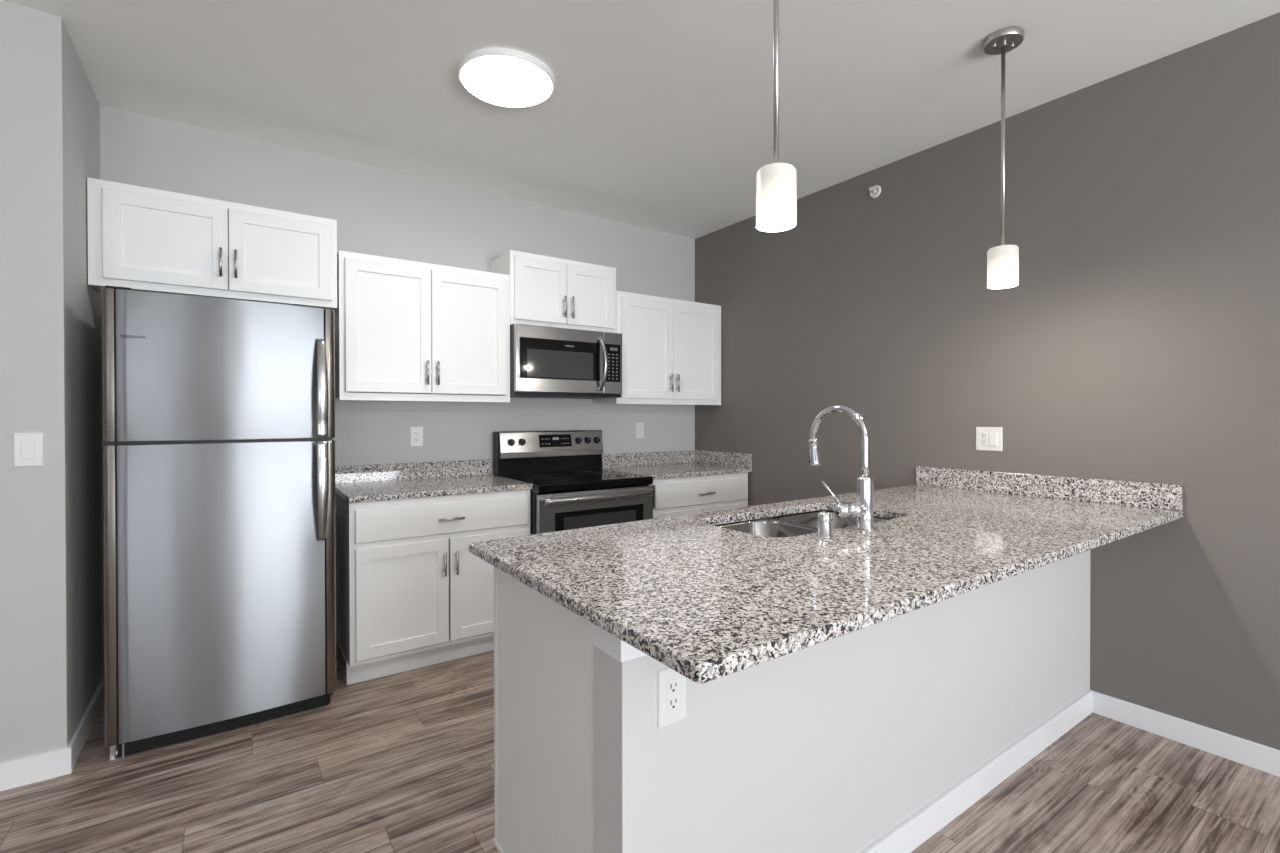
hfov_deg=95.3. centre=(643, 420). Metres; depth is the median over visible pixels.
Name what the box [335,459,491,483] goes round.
backsplash
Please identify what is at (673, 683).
receptacle
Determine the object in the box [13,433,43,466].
light switch
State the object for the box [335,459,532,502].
countertop
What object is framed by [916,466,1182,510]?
backsplash
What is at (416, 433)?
receptacle
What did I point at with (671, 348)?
upper cabinet
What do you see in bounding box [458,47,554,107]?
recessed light
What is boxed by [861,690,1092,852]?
baseboard
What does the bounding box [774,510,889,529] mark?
basin
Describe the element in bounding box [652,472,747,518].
base cabinet
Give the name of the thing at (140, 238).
upper cabinet
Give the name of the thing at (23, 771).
baseboard
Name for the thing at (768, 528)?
basin
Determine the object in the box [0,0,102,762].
wall
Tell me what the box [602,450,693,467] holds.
backsplash
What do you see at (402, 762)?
floor
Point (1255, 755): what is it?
baseboard
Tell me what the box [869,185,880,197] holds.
sprinkler
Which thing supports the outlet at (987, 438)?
attached to the wall at (1137, 339)
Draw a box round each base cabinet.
[335,489,529,684]
[494,510,833,852]
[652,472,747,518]
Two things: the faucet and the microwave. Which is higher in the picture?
the microwave
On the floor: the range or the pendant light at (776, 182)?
the range
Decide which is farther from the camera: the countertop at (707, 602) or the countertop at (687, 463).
the countertop at (687, 463)
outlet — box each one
[410,427,422,445]
[636,423,643,438]
[657,667,685,728]
[976,427,1002,450]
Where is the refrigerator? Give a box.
[101,285,335,761]
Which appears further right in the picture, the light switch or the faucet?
the faucet
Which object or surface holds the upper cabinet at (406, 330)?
attached to the wall at (377, 211)
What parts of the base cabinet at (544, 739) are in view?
shoe moulding, panel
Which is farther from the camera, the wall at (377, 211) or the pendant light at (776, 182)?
the wall at (377, 211)
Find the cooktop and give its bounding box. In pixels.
[494,469,652,493]
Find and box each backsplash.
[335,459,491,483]
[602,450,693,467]
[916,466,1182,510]
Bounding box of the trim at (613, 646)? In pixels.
[590,622,645,661]
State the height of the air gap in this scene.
0.079 m
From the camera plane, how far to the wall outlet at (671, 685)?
1.21 m
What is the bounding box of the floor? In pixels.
[0,650,1279,852]
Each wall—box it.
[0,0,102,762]
[100,105,694,474]
[593,550,1089,852]
[695,12,1279,749]
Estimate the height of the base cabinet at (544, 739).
0.883 m
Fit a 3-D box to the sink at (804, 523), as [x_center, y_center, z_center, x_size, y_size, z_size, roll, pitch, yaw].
[0.601,0.487,2.146,0.798,0.193,0.428,0,0,-35]
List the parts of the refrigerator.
freezer door, fridge door, handle, handle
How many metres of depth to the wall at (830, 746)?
1.55 m
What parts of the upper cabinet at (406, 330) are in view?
door, handle, handle, door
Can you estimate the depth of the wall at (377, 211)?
3.50 m
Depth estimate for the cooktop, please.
3.49 m
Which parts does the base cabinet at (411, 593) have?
door, drawer, handle, handle, handle, door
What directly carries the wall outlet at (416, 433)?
attached to the wall at (377, 211)
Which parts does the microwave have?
door glass, viewing pane, handle, control panel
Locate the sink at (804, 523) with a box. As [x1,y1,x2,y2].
[714,510,889,536]
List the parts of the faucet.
lever, spout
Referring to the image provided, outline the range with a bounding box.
[493,430,654,534]
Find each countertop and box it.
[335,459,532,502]
[469,466,1182,683]
[602,450,751,479]
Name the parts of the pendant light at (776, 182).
rod, lamp shade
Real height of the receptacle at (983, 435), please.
0.067 m
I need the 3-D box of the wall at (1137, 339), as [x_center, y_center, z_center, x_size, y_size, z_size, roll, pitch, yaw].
[2.730,-0.088,1.501,0.100,2.720,8.132,0,0,-35]
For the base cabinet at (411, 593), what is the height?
0.883 m
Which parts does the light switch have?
switch frame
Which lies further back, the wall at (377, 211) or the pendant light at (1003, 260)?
the wall at (377, 211)
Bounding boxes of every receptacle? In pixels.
[414,431,419,441]
[638,426,641,434]
[667,677,679,713]
[980,432,986,445]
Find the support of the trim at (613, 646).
attached to the wall at (830, 746)
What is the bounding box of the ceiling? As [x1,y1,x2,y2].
[3,0,1279,238]
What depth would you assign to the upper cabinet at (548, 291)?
3.65 m
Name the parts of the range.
knob, knob, control panel, knob, knob, oven door, knob, handle, door glass, viewing pane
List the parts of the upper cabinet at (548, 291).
door, handle, handle, door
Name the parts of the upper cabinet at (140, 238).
door, handle, handle, door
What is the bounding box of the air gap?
[816,511,832,538]
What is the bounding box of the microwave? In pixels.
[510,323,621,398]
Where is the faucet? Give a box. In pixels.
[808,405,874,529]
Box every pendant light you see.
[756,0,796,231]
[983,27,1023,288]
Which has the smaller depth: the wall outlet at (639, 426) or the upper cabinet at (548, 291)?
the upper cabinet at (548, 291)
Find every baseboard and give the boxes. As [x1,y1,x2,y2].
[0,678,103,790]
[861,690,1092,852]
[1093,691,1279,776]
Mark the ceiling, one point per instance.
(658, 115)
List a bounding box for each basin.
[714,520,816,536]
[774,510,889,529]
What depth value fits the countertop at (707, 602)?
1.54 m
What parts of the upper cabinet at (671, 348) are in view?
door, handle, handle, door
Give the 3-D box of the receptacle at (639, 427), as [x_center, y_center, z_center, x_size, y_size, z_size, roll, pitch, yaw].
[-0.024,0.079,4.409,0.034,0.067,0.003,0,0,-35]
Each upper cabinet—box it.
[87,177,336,309]
[334,250,509,401]
[491,250,615,332]
[593,291,720,404]
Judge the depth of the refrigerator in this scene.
2.31 m

